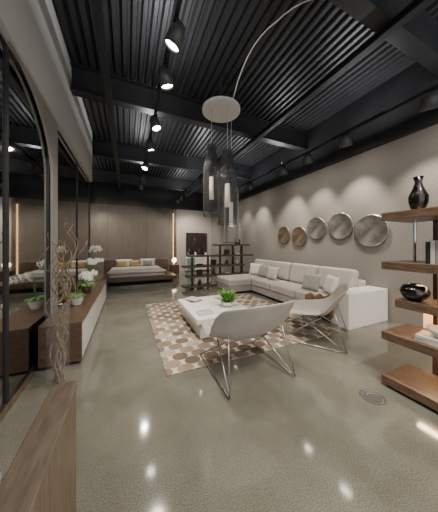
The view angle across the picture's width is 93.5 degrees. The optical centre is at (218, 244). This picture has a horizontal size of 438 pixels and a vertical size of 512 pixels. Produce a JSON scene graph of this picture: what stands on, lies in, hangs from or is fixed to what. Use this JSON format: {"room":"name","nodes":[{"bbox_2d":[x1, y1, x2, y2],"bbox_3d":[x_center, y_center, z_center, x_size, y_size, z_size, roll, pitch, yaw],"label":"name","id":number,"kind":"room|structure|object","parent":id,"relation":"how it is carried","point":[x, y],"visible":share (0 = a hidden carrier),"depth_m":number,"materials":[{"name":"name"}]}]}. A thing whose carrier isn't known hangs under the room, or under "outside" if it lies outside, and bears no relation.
{"room":"store","nodes":[
{"label":"store","id":0,"kind":"room"},
{"bbox_2d":[32,163,49,371],"bbox_3d":[-2.020,-0.160,1.919,0.150,3.220,8.350,0,0,-24],"label":"wall","id":1,"kind":"structure","parent":0,"point":[49,163],"depth_m":2.87,"materials":[{"name":"grey paint"}]},
{"bbox_2d":[0,33,7,412],"bbox_3d":[-1.333,-0.180,0.610,0.030,3.140,2.600,0,0,-24],"label":"mirror panel","id":2,"kind":"object","parent":1,"relation":"attached to","point":[3,45],"visible":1,"depth_m":1.77,"materials":[{"name":"black mirror"}]},
{"bbox_2d":[0,38,4,408],"bbox_3d":[-1.340,-0.180,0.607,0.015,3.104,2.564,0,0,-24],"label":"mirror glass","id":3,"kind":"object","parent":2,"relation":"attached to","point":[2,42],"depth_m":1.75,"materials":[{"name":"black mirror"}]},
{"bbox_2d":[0,372,32,422],"bbox_3d":[-1.431,1.421,0.841,0.040,0.058,3.100,0,0,-24],"label":"baseboard","id":4,"kind":"structure","parent":1,"relation":"attached to","point":[12,401],"depth_m":1.91,"materials":[{"name":"brown wood"}]},
{"bbox_2d":[8,46,48,402],"bbox_3d":[-2.077,-0.180,2.280,0.030,3.140,1.045,0,0,-24],"label":"mirror panel","id":5,"kind":"object","parent":1,"relation":"attached to","point":[28,156],"visible":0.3,"depth_m":2.13,"materials":[{"name":"silver metal"}]},
{"bbox_2d":[7,41,57,314],"bbox_3d":[-2.091,-0.158,2.391,0.025,3.215,1.330,0,0,-24],"label":"wall panel","id":6,"kind":"object","parent":1,"relation":"attached to","point":[50,126],"visible":0.89,"depth_m":2.79,"materials":[{"name":"grey paint"}]},
{"bbox_2d":[58,130,77,307],"bbox_3d":[-2.694,-0.180,3.666,0.030,3.140,1.450,0,0,-24],"label":"mirror panel","id":7,"kind":"object","parent":1,"relation":"attached to","point":[67,163],"visible":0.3,"depth_m":3.66,"materials":[{"name":"silver metal"}]},
{"bbox_2d":[78,163,89,289],"bbox_3d":[-3.308,-0.180,5.046,0.030,3.140,1.530,0,0,-24],"label":"mirror panel","id":8,"kind":"object","parent":1,"relation":"attached to","point":[83,182],"visible":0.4,"depth_m":5.00,"materials":[{"name":"silver metal"}]},
{"bbox_2d":[0,0,91,181],"bbox_3d":[-1.979,-2.510,1.938,0.240,1.480,8.350,0,0,-24],"label":"crown molding","id":9,"kind":"structure","parent":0,"point":[32,27],"depth_m":2.64,"materials":[{"name":"paint"}]},
{"bbox_2d":[90,181,210,274],"bbox_3d":[-4.297,-0.925,10.757,8.300,4.750,0.150,0,0,-24],"label":"wall","id":10,"kind":"structure","parent":0,"point":[134,232],"depth_m":10.78,"materials":[{"name":"grey paint"}]},
{"bbox_2d":[91,0,121,193],"bbox_3d":[-2.287,-2.619,4.400,0.100,0.098,12.900,0,0,-24],"label":"ceiling beam","id":11,"kind":"structure","parent":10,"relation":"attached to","point":[97,5],"depth_m":3.00,"materials":[{"name":"black metal"}]},
{"bbox_2d":[107,205,107,259],"bbox_3d":[-5.493,-0.250,10.139,0.012,3.400,0.008,0,0,-24],"label":"trim","id":12,"kind":"structure","parent":10,"relation":"attached to","point":[107,205],"depth_m":10.14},
{"bbox_2d":[173,213,173,263],"bbox_3d":[-2.540,-0.150,11.436,0.022,3.200,0.040,0,0,-24],"label":"light strip","id":13,"kind":"object","parent":10,"relation":"attached to","point":[173,213],"visible":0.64,"depth_m":11.42,"materials":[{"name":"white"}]},
{"bbox_2d":[174,210,175,263],"bbox_3d":[-2.446,-0.250,11.444,0.140,3.400,0.100,0,0,-24],"label":"trim","id":14,"kind":"structure","parent":10,"relation":"attached to","point":[174,210],"depth_m":11.41,"materials":[{"name":"brown wood"}]},
{"bbox_2d":[186,233,206,255],"bbox_3d":[-1.305,-0.050,11.967,1.250,1.300,0.063,0,0,-24],"label":"painting","id":15,"kind":"object","parent":10,"relation":"attached to","point":[195,242],"visible":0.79,"depth_m":11.94,"materials":[{"name":"fabric"}]},
{"bbox_2d":[183,0,433,198],"bbox_3d":[0.636,-2.619,5.702,0.100,0.098,12.900,0,0,-24],"label":"trim","id":16,"kind":"structure","parent":10,"relation":"attached to","point":[411,10],"depth_m":2.97,"materials":[{"name":"black metal"}]},
{"bbox_2d":[142,0,181,172],"bbox_3d":[-1.207,-2.348,3.841,0.040,0.035,9.000,0,0,-24],"label":"track","id":17,"kind":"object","parent":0,"point":[179,2],"depth_m":2.60,"materials":[{"name":"black metal"}]},
{"bbox_2d":[138,182,142,189],"bbox_3d":[-2.918,-2.188,7.671,0.189,0.285,0.262,0,0,-24],"label":"track spotlight","id":18,"kind":"object","parent":17,"relation":"attached to","point":[140,187],"visible":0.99,"depth_m":7.61,"materials":[{"name":"black metal"}]},
{"bbox_2d":[140,173,144,182],"bbox_3d":[-2.511,-2.187,6.768,0.180,0.285,0.242,0,0,-24],"label":"track spotlight","id":19,"kind":"object","parent":17,"relation":"attached to","point":[142,177],"visible":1,"depth_m":6.71,"materials":[{"name":"black metal"}]},
{"bbox_2d":[141,159,148,170],"bbox_3d":[-2.027,-2.190,5.662,0.179,0.279,0.220,0,0,18],"label":"track spotlight","id":20,"kind":"object","parent":17,"relation":"attached to","point":[145,166],"visible":1,"depth_m":5.62,"materials":[{"name":"black"}]},
{"bbox_2d":[146,137,154,151],"bbox_3d":[-1.508,-2.195,4.534,0.200,0.270,0.190,0,0,-24],"label":"track spotlight","id":21,"kind":"object","parent":17,"relation":"attached to","point":[150,147],"visible":1,"depth_m":4.46,"materials":[{"name":"black metal"}]},
{"bbox_2d":[150,113,161,131],"bbox_3d":[-1.136,-2.192,3.706,0.212,0.276,0.178,0,0,16],"label":"track spotlight","id":22,"kind":"object","parent":17,"relation":"attached to","point":[154,122],"visible":1,"depth_m":3.65,"materials":[{"name":"black metal"}]},
{"bbox_2d":[157,47,170,95],"bbox_3d":[-0.749,-2.372,2.813,0.060,0.012,1.000,0,0,-24],"label":"bar","id":23,"kind":"object","parent":17,"relation":"on","point":[166,47],"visible":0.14,"depth_m":2.67,"materials":[{"name":"black metal"}]},
{"bbox_2d":[158,63,173,90],"bbox_3d":[-0.691,-2.192,2.705,0.178,0.276,0.212,0,0,26],"label":"track spotlight","id":24,"kind":"object","parent":17,"relation":"attached to","point":[165,78],"visible":1,"depth_m":2.64,"materials":[{"name":"black metal"}]},
{"bbox_2d":[164,16,184,54],"bbox_3d":[-0.466,-2.189,2.159,0.230,0.282,0.179,0,0,24],"label":"track spotlight","id":25,"kind":"object","parent":17,"relation":"attached to","point":[174,38],"visible":1,"depth_m":2.10,"materials":[{"name":"black metal"}]},
{"bbox_2d":[0,269,437,511],"bbox_3d":[-1.572,1.500,4.883,8.700,0.100,13.400,0,0,-24],"label":"floor","id":26,"kind":"structure","parent":0,"point":[148,440],"depth_m":1.66,"materials":[{"name":"concrete"}]},
{"bbox_2d":[0,381,76,511],"bbox_3d":[-0.578,1.097,0.547,0.118,0.705,1.278,0,0,-24],"label":"wooden console","id":27,"kind":"object","parent":26,"relation":"on","point":[41,477],"visible":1,"depth_m":0.79,"materials":[{"name":"brown wood"}]},
{"bbox_2d":[38,280,106,368],"bbox_3d":[-2.536,1.190,3.939,0.430,0.520,3.300,0,0,-24],"label":"credenza","id":28,"kind":"object","parent":26,"relation":"on","point":[81,319],"visible":0.89,"depth_m":2.52,"materials":[{"name":"brown wood"}]},
{"bbox_2d":[67,269,97,305],"bbox_3d":[-2.178,0.663,3.242,0.430,0.534,0.585,0,0,-24],"label":"potted orchid","id":29,"kind":"object","parent":28,"relation":"on","point":[77,299],"visible":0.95,"depth_m":3.17,"materials":[{"name":"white plant"}]},
{"bbox_2d":[80,245,101,286],"bbox_3d":[-2.811,0.464,4.554,0.435,0.933,0.586,0,0,-24],"label":"potted orchid","id":30,"kind":"object","parent":28,"relation":"on","point":[93,248],"visible":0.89,"depth_m":4.49,"materials":[{"name":"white plant"}]},
{"bbox_2d":[79,258,103,293],"bbox_3d":[-2.556,0.587,4.038,0.416,0.687,0.584,0,0,-16],"label":"potted orchid","id":31,"kind":"object","parent":28,"relation":"on","point":[86,288],"visible":0.98,"depth_m":3.96,"materials":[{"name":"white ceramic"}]},
{"bbox_2d":[101,258,176,286],"bbox_3d":[-3.313,1.050,8.596,2.800,0.800,2.400,0,0,-24],"label":"bed","id":32,"kind":"object","parent":26,"relation":"on","point":[113,273],"visible":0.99,"depth_m":7.84,"materials":[{"name":"beige fabric"}]},
{"bbox_2d":[116,260,126,265],"bbox_3d":[-4.204,0.790,8.877,0.440,0.252,0.199,0,0,-24],"label":"cushion","id":33,"kind":"object","parent":32,"relation":"on","point":[121,262],"visible":1,"depth_m":8.82,"materials":[{"name":"yellow fabric"}]},
{"bbox_2d":[116,259,131,265],"bbox_3d":[-4.235,0.790,9.192,0.680,0.324,0.222,0,0,-24],"label":"pillow","id":34,"kind":"object","parent":32,"relation":"on","point":[128,261],"visible":0.32,"depth_m":9.17,"materials":[{"name":"white fabric"}]},
{"bbox_2d":[129,260,139,265],"bbox_3d":[-3.712,0.790,9.075,0.440,0.252,0.199,0,0,-24],"label":"cushion","id":35,"kind":"object","parent":32,"relation":"on","point":[132,262],"visible":1,"depth_m":9.02,"materials":[{"name":"yellow fabric"}]},
{"bbox_2d":[107,268,165,274],"bbox_3d":[-3.127,1.015,7.934,2.040,0.130,0.840,0,0,-24],"label":"folded blanket","id":36,"kind":"object","parent":32,"relation":"on","point":[142,271],"depth_m":7.69,"materials":[{"name":"fabric"}]},
{"bbox_2d":[140,258,154,265],"bbox_3d":[-3.321,0.790,9.599,0.680,0.324,0.222,0,0,-24],"label":"pillow","id":37,"kind":"object","parent":32,"relation":"on","point":[141,260],"visible":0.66,"depth_m":9.52,"materials":[{"name":"white fabric"}]},
{"bbox_2d":[143,260,151,264],"bbox_3d":[-3.227,0.790,9.313,0.400,0.252,0.199,0,0,-24],"label":"cushion","id":38,"kind":"object","parent":32,"relation":"on","point":[145,262],"visible":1,"depth_m":9.25,"materials":[{"name":"fabric"}]},
{"bbox_2d":[169,264,178,274],"bbox_3d":[-2.164,1.200,9.975,0.400,0.500,0.415,0,0,-24],"label":"nightstand","id":39,"kind":"object","parent":26,"relation":"on","point":[173,268],"visible":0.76,"depth_m":9.81,"materials":[{"name":"brown wood"}]},
{"bbox_2d":[184,257,209,271],"bbox_3d":[-1.179,1.050,11.314,1.350,0.800,0.470,0,0,-24],"label":"sideboard","id":40,"kind":"object","parent":26,"relation":"on","point":[187,260],"visible":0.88,"depth_m":11.07,"materials":[{"name":"white paint"}]},
{"bbox_2d":[181,244,252,289],"bbox_3d":[0.001,0.710,7.115,2.550,1.480,0.360,0,0,-24],"label":"shelf","id":41,"kind":"object","parent":26,"relation":"on","point":[241,254],"visible":0.86,"depth_m":6.94,"materials":[{"name":"brown wood"}]},
{"bbox_2d":[145,293,339,376],"bbox_3d":[0.126,1.444,4.205,2.850,0.012,2.980,0,0,-24],"label":"rug","id":42,"kind":"object","parent":26,"relation":"on","point":[180,347],"visible":0.71,"depth_m":3.13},
{"bbox_2d":[178,295,246,338],"bbox_3d":[-0.128,1.273,3.829,1.000,0.330,1.280,0,0,-24],"label":"coffee table","id":43,"kind":"object","parent":42,"relation":"on","point":[195,321],"visible":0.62,"depth_m":3.60,"materials":[{"name":"white paint"}]},
{"bbox_2d":[196,309,213,315],"bbox_3d":[-0.227,1.093,3.336,0.240,0.030,0.180,0,0,-24],"label":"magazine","id":44,"kind":"object","parent":43,"relation":"on","point":[208,311],"visible":1,"depth_m":3.35,"materials":[{"name":"paper"}]},
{"bbox_2d":[213,288,238,306],"bbox_3d":[0.159,0.952,3.714,0.551,0.313,0.501,0,0,-24],"label":"potted succulent","id":45,"kind":"object","parent":43,"relation":"on","point":[228,297],"visible":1,"depth_m":3.67,"materials":[{"name":"green plant"}]},
{"bbox_2d":[221,300,233,306],"bbox_3d":[0.154,1.063,3.736,0.240,0.090,0.240,0,0,-24],"label":"pot","id":46,"kind":"object","parent":45,"relation":"attached to","point":[225,303],"depth_m":3.66,"materials":[{"name":"white ceramic"}]},
{"bbox_3d":[-0.523,1.098,4.124,0.220,0.020,0.300,0,0,-35],"label":"magazine","id":47,"kind":"object","parent":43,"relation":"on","visible":0},
{"bbox_2d":[184,296,202,301],"bbox_3d":[-0.509,1.077,4.119,0.300,0.020,0.220,0,0,37],"label":"magazine","id":48,"kind":"object","parent":47,"relation":"on","point":[192,298],"visible":1,"depth_m":4.11,"materials":[{"name":"paper"}]},
{"bbox_2d":[200,301,295,398],"bbox_3d":[0.288,1.020,2.477,1.001,0.834,0.926,0,0,-24],"label":"lounge chair","id":49,"kind":"object","parent":42,"relation":"on","point":[237,325],"visible":1,"depth_m":2.13,"materials":[{"name":"plastic"}]},
{"bbox_2d":[279,283,348,353],"bbox_3d":[1.522,1.030,3.304,0.954,0.815,1.031,0,0,32],"label":"lounge chair","id":50,"kind":"object","parent":42,"relation":"on","point":[314,307],"visible":0.84,"depth_m":3.26,"materials":[{"name":"plastic"}]},
{"bbox_2d":[290,300,322,315],"bbox_3d":[1.395,1.023,3.382,0.535,0.055,0.659,0,0,32],"label":"seat cushion","id":51,"kind":"object","parent":50,"relation":"on","point":[313,308],"depth_m":3.30,"materials":[{"name":"fabric"}]},
{"bbox_2d":[305,293,332,318],"bbox_3d":[1.811,1.103,3.744,0.469,0.429,0.129,0,0,32],"label":"fur throw","id":52,"kind":"object","parent":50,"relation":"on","point":[309,296],"visible":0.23,"depth_m":3.76,"materials":[{"name":"brown fur"}]},
{"bbox_2d":[217,259,387,329],"bbox_3d":[1.578,0.973,5.393,1.900,0.954,4.030,0,0,-24],"label":"sectional sofa","id":53,"kind":"object","parent":26,"relation":"on","point":[362,305],"visible":0.73,"depth_m":4.49,"materials":[{"name":"fabric"}]},
{"bbox_2d":[217,274,263,285],"bbox_3d":[0.829,1.113,6.718,1.580,0.205,0.940,0,0,-24],"label":"seat cushion","id":54,"kind":"object","parent":53,"relation":"on","point":[237,279],"depth_m":6.28,"materials":[{"name":"fabric"}]},
{"bbox_2d":[249,263,261,273],"bbox_3d":[1.222,0.800,6.893,0.440,0.363,0.192,0,0,37],"label":"throw cushion","id":55,"kind":"object","parent":53,"relation":"on","point":[254,268],"visible":0.82,"depth_m":6.85,"materials":[{"name":"white fabric"}]},
{"bbox_2d":[257,265,268,276],"bbox_3d":[1.389,0.810,6.420,0.192,0.363,0.440,0,0,-33],"label":"throw cushion","id":56,"kind":"object","parent":53,"relation":"on","point":[262,271],"visible":0.86,"depth_m":6.36,"materials":[{"name":"fabric"}]},
{"bbox_2d":[254,259,271,265],"bbox_3d":[1.492,0.760,6.975,0.301,0.528,0.860,0,0,-24],"label":"cushion","id":57,"kind":"object","parent":53,"relation":"on","point":[258,261],"depth_m":6.83,"materials":[{"name":"fabric"}]},
{"bbox_2d":[252,277,289,289],"bbox_3d":[1.546,1.113,6.041,0.860,0.205,0.860,0,0,-24],"label":"seat cushion","id":58,"kind":"object","parent":53,"relation":"on","point":[262,283],"depth_m":5.86,"materials":[{"name":"fabric"}]},
{"bbox_2d":[266,266,278,280],"bbox_3d":[1.554,0.820,6.001,0.192,0.363,0.440,0,0,-24],"label":"throw cushion","id":59,"kind":"object","parent":53,"relation":"on","point":[272,272],"visible":1,"depth_m":5.90,"materials":[{"name":"fabric"}]},
{"bbox_2d":[270,261,291,280],"bbox_3d":[1.854,0.760,6.162,0.301,0.528,0.860,0,0,-24],"label":"cushion","id":60,"kind":"object","parent":53,"relation":"on","point":[284,267],"depth_m":5.93,"materials":[{"name":"fabric"}]},
{"bbox_2d":[270,281,301,297],"bbox_3d":[1.906,1.113,5.233,0.860,0.205,0.890,0,0,-24],"label":"seat cushion","id":61,"kind":"object","parent":53,"relation":"on","point":[287,289],"depth_m":5.13,"materials":[{"name":"fabric"}]},
{"bbox_2d":[289,263,319,283],"bbox_3d":[2.216,0.760,5.349,0.301,0.528,0.860,0,0,-24],"label":"cushion","id":62,"kind":"object","parent":53,"relation":"on","point":[296,270],"depth_m":5.36,"materials":[{"name":"fabric"}]},
{"bbox_2d":[301,272,320,291],"bbox_3d":[2.050,0.820,4.591,0.192,0.363,0.440,0,0,-30],"label":"throw cushion","id":63,"kind":"object","parent":53,"relation":"on","point":[310,281],"visible":1,"depth_m":4.52,"materials":[{"name":"fabric"}]},
{"bbox_2d":[295,288,330,299],"bbox_3d":[2.272,1.113,4.411,0.860,0.205,0.890,0,0,-24],"label":"seat cushion","id":64,"kind":"object","parent":53,"relation":"on","point":[299,293],"depth_m":4.47,"materials":[{"name":"fabric"}]},
{"bbox_2d":[323,274,338,293],"bbox_3d":[2.284,0.810,4.213,0.192,0.363,0.440,0,0,2],"label":"throw cushion","id":65,"kind":"object","parent":53,"relation":"on","point":[331,282],"visible":0.9,"depth_m":4.12,"materials":[{"name":"white fabric"}]},
{"bbox_2d":[318,266,358,288],"bbox_3d":[2.578,0.760,4.536,0.301,0.528,0.860,0,0,-24],"label":"cushion","id":66,"kind":"object","parent":53,"relation":"on","point":[350,277],"depth_m":4.33,"materials":[{"name":"fabric"}]},
{"bbox_2d":[359,389,386,405],"bbox_3d":[1.467,1.448,1.967,0.220,0.004,0.220,0,0,-24],"label":"floor outlet cover","id":67,"kind":"object","parent":26,"relation":"on","point":[372,396],"visible":1,"depth_m":1.97,"materials":[{"name":"metal"}]},
{"bbox_2d":[381,206,437,411],"bbox_3d":[2.172,0.560,1.662,0.500,1.780,1.270,0,0,-24],"label":"shelf unit","id":68,"kind":"object","parent":26,"relation":"on","point":[421,385],"visible":0.88,"depth_m":2.01,"materials":[{"name":"brown wood"}]},
{"bbox_2d":[399,283,430,301],"bbox_3d":[1.907,0.460,2.010,0.230,0.160,0.230,0,0,-24],"label":"bowl","id":69,"kind":"object","parent":68,"relation":"on","point":[416,292],"visible":1,"depth_m":1.94,"materials":[{"name":"black ceramic"}]},
{"bbox_2d":[408,176,428,209],"bbox_3d":[1.934,-0.495,2.000,0.150,0.330,0.150,0,0,-24],"label":"vase","id":70,"kind":"object","parent":68,"relation":"on","point":[418,198],"visible":0.88,"depth_m":1.97,"materials":[{"name":"black ceramic"}]},
{"bbox_2d":[415,337,437,346],"bbox_3d":[1.981,0.875,1.845,0.200,0.030,0.280,0,0,-24],"label":"book","id":71,"kind":"object","parent":68,"relation":"on","point":[417,339],"visible":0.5,"depth_m":1.85,"materials":[{"name":"white paper"}]},
{"bbox_2d":[415,330,437,343],"bbox_3d":[1.981,0.844,1.845,0.200,0.030,0.280,0,0,-30],"label":"book","id":72,"kind":"object","parent":71,"relation":"on","point":[425,335],"visible":1,"depth_m":1.88,"materials":[{"name":"paper"}]},
{"bbox_2d":[426,325,437,337],"bbox_3d":[1.985,0.788,1.836,0.200,0.080,0.200,0,0,-24],"label":"bowl","id":73,"kind":"object","parent":72,"relation":"on","point":[433,329],"visible":1,"depth_m":1.87,"materials":[{"name":"white ceramic"}]},
{"bbox_2d":[425,242,429,263],"bbox_3d":[1.977,0.070,1.903,0.200,0.200,0.030,0,0,-24],"label":"book","id":74,"kind":"object","parent":68,"relation":"on","point":[427,244],"visible":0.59,"depth_m":1.86,"materials":[{"name":"black paper"}]},
{"bbox_2d":[430,240,437,263],"bbox_3d":[1.990,0.065,1.873,0.200,0.210,0.030,0,0,-24],"label":"book","id":75,"kind":"object","parent":68,"relation":"on","point":[432,243],"visible":0.79,"depth_m":1.83,"materials":[{"name":"paper"}]},
{"bbox_2d":[436,242,437,263],"bbox_3d":[2.004,0.070,1.841,0.200,0.200,0.030,0,0,-24],"label":"book","id":76,"kind":"object","parent":68,"relation":"on","point":[436,242],"visible":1,"depth_m":1.81,"materials":[{"name":"white paper"}]},
{"bbox_3d":[-1.685,1.024,2.162,0.226,0.853,0.226,0,0,-24],"label":"glass vase","id":77,"kind":"object","parent":26,"relation":"on","visible":0},
{"bbox_2d":[38,223,86,383],"bbox_3d":[-1.654,0.591,2.171,0.449,1.680,0.317,0,0,14],"label":"branches","id":78,"kind":"object","parent":77,"relation":"in","point":[60,376],"visible":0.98,"depth_m":2.15,"materials":[{"name":"brown wood"}]},
{"bbox_2d":[52,0,437,184],"bbox_3d":[-1.565,-3.178,4.776,8.425,0.065,13.200,0,0,-24],"label":"ceiling","id":79,"kind":"structure","parent":0,"point":[309,41],"depth_m":3.52,"materials":[{"name":"black metal"}]},
{"bbox_2d":[154,76,154,110],"bbox_3d":[-1.207,-2.757,3.841,0.011,0.785,0.012,0,0,-24],"label":"hanger","id":80,"kind":"object","parent":79,"relation":"hanging from","point":[154,76],"visible":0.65,"depth_m":3.84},
{"bbox_2d":[202,73,239,242],"bbox_3d":[0.040,-1.598,3.794,0.700,3.104,0.700,0,0,-3],"label":"cluster","id":81,"kind":"object","parent":79,"relation":"hanging from","point":[218,109],"visible":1,"depth_m":3.64,"materials":[{"name":"white paint"}]},
{"bbox_2d":[209,176,211,199],"bbox_3d":[-0.134,-1.019,3.695,0.087,0.398,0.087,0,0,-24],"label":"diffuser","id":82,"kind":"object","parent":81,"relation":"attached to","point":[210,178],"depth_m":3.66,"materials":[{"name":"beige glass"}]},
{"bbox_2d":[233,0,309,98],"bbox_3d":[0.760,-2.786,3.018,1.728,0.546,0.372,0,0,41],"label":"conduit","id":83,"kind":"object","parent":81,"relation":"on","point":[305,0],"visible":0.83,"depth_m":2.92,"materials":[{"name":"grey metal"}]},
{"bbox_3d":[-0.055,-2.757,5.777,0.011,0.785,0.012,0,0,-24],"label":"hanger","id":84,"kind":"object","parent":79,"relation":"hanging from","visible":0},
{"bbox_2d":[175,156,221,200],"bbox_3d":[-1.112,-2.348,8.152,0.040,0.035,5.800,0,0,-24],"label":"track","id":85,"kind":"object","parent":84,"relation":"hanging from","point":[197,179],"depth_m":7.44,"materials":[{"name":"black metal"}]},
{"bbox_2d":[199,175,202,183],"bbox_3d":[-0.582,-2.193,6.975,0.189,0.275,0.210,0,0,-24],"label":"track spotlight","id":86,"kind":"object","parent":85,"relation":"attached to","point":[201,176],"visible":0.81,"depth_m":6.90,"materials":[{"name":"black metal"}]},
{"bbox_3d":[3.644,-2.677,1.404,0.011,0.945,0.012,0,0,-24],"label":"hanger","id":87,"kind":"object","parent":79,"relation":"hanging from","visible":0},
{"bbox_2d":[215,84,437,199],"bbox_3d":[1.732,-2.188,5.697,0.040,0.035,10.000,0,0,-24],"label":"track","id":88,"kind":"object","parent":87,"relation":"hanging from","point":[436,85],"depth_m":3.77,"materials":[{"name":"black metal"}]},
{"bbox_2d":[247,182,253,190],"bbox_3d":[1.087,-2.026,7.170,0.256,0.288,0.242,0,0,-24],"label":"track spotlight","id":89,"kind":"object","parent":88,"relation":"attached to","point":[249,185],"visible":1,"depth_m":7.08,"materials":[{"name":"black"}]},
{"bbox_2d":[279,165,287,175],"bbox_3d":[1.766,-2.025,5.650,0.226,0.290,0.259,0,0,24],"label":"track spotlight","id":90,"kind":"object","parent":88,"relation":"attached to","point":[283,170],"visible":1,"depth_m":5.57,"materials":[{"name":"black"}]},
{"bbox_2d":[303,152,312,164],"bbox_3d":[2.105,-2.025,4.886,0.258,0.289,0.240,0,0,-24],"label":"track spotlight","id":91,"kind":"object","parent":88,"relation":"attached to","point":[307,158],"visible":1,"depth_m":4.79,"materials":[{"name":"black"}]},
{"bbox_2d":[339,132,352,148],"bbox_3d":[2.479,-2.026,4.045,0.259,0.288,0.235,0,0,-24],"label":"track spotlight","id":92,"kind":"object","parent":88,"relation":"attached to","point":[345,140],"visible":1,"depth_m":3.96,"materials":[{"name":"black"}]},
{"bbox_2d":[331,111,383,138],"bbox_3d":[2.546,-2.212,3.870,0.060,0.012,1.000,0,0,-24],"label":"bar","id":93,"kind":"object","parent":88,"relation":"on","point":[382,111],"visible":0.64,"depth_m":3.76,"materials":[{"name":"black metal"}]},
{"bbox_2d":[419,88,437,111],"bbox_3d":[2.980,-2.026,2.913,0.225,0.289,0.258,0,0,41],"label":"track spotlight","id":94,"kind":"object","parent":88,"relation":"attached to","point":[429,101],"visible":1,"depth_m":2.84,"materials":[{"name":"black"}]},
{"bbox_2d":[211,62,437,328],"bbox_3d":[2.257,-0.925,6.424,0.150,4.750,13.100,0,0,-24],"label":"wall","id":95,"kind":"structure","parent":0,"point":[378,180],"depth_m":4.51,"materials":[{"name":"paint"}]},
{"bbox_2d":[92,169,222,193],"bbox_3d":[-3.529,-2.900,9.266,8.090,0.460,0.180,0,0,-24],"label":"ceiling beam","id":96,"kind":"structure","parent":95,"relation":"attached to","point":[98,175],"depth_m":9.36,"materials":[{"name":"black metal"}]},
{"bbox_2d":[92,139,251,179],"bbox_3d":[-2.410,-2.900,6.753,8.090,0.460,0.180,0,0,-24],"label":"ceiling beam","id":97,"kind":"structure","parent":95,"relation":"attached to","point":[100,149],"depth_m":6.88,"materials":[{"name":"black metal"}]},
{"bbox_2d":[70,61,307,151],"bbox_3d":[-0.071,-2.900,4.708,5.480,0.460,0.180,0,0,-24],"label":"ceiling beam","id":98,"kind":"structure","parent":95,"relation":"attached to","point":[86,82],"depth_m":4.26,"materials":[{"name":"black metal"}]},
{"bbox_2d":[278,226,289,242],"bbox_3d":[2.072,-0.320,6.582,0.050,0.540,0.540,0,0,-24],"label":"disc","id":99,"kind":"object","parent":95,"relation":"attached to","point":[283,233],"visible":1,"depth_m":6.58,"materials":[{"name":"brown metal"}]},
{"bbox_2d":[291,226,305,245],"bbox_3d":[2.332,-0.260,5.997,0.050,0.560,0.560,0,0,-24],"label":"disc","id":100,"kind":"object","parent":95,"relation":"attached to","point":[298,235],"visible":1,"depth_m":5.99,"materials":[{"name":"brown metal"}]},
{"bbox_2d":[307,217,325,238],"bbox_3d":[2.576,-0.450,5.449,0.050,0.580,0.580,0,0,-24],"label":"disc","id":101,"kind":"object","parent":95,"relation":"attached to","point":[316,227],"visible":1,"depth_m":5.45,"materials":[{"name":"silver metal"}]},
{"bbox_2d":[209,108,437,211],"bbox_3d":[2.134,-2.070,6.369,0.120,0.200,13.100,0,0,-24],"label":"trim","id":102,"kind":"structure","parent":95,"relation":"attached to","point":[428,119],"depth_m":4.35,"materials":[{"name":"black metal"}]},
{"bbox_2d":[328,213,352,238],"bbox_3d":[2.845,-0.450,4.846,0.050,0.620,0.620,0,0,-24],"label":"disc","id":103,"kind":"object","parent":95,"relation":"attached to","point":[340,225],"visible":1,"depth_m":4.84,"materials":[{"name":"silver metal"}]},
{"bbox_2d":[354,214,388,245],"bbox_3d":[3.117,-0.300,4.234,0.050,0.660,0.660,0,0,-24],"label":"disc","id":104,"kind":"object","parent":95,"relation":"attached to","point":[369,230],"visible":1,"depth_m":4.22,"materials":[{"name":"silver metal"}]},
{"bbox_2d":[328,0,437,75],"bbox_3d":[1.088,-2.900,2.104,5.480,0.460,0.180,0,0,-24],"label":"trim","id":105,"kind":"structure","parent":95,"relation":"attached to","point":[417,38],"depth_m":2.68,"materials":[{"name":"black metal"}]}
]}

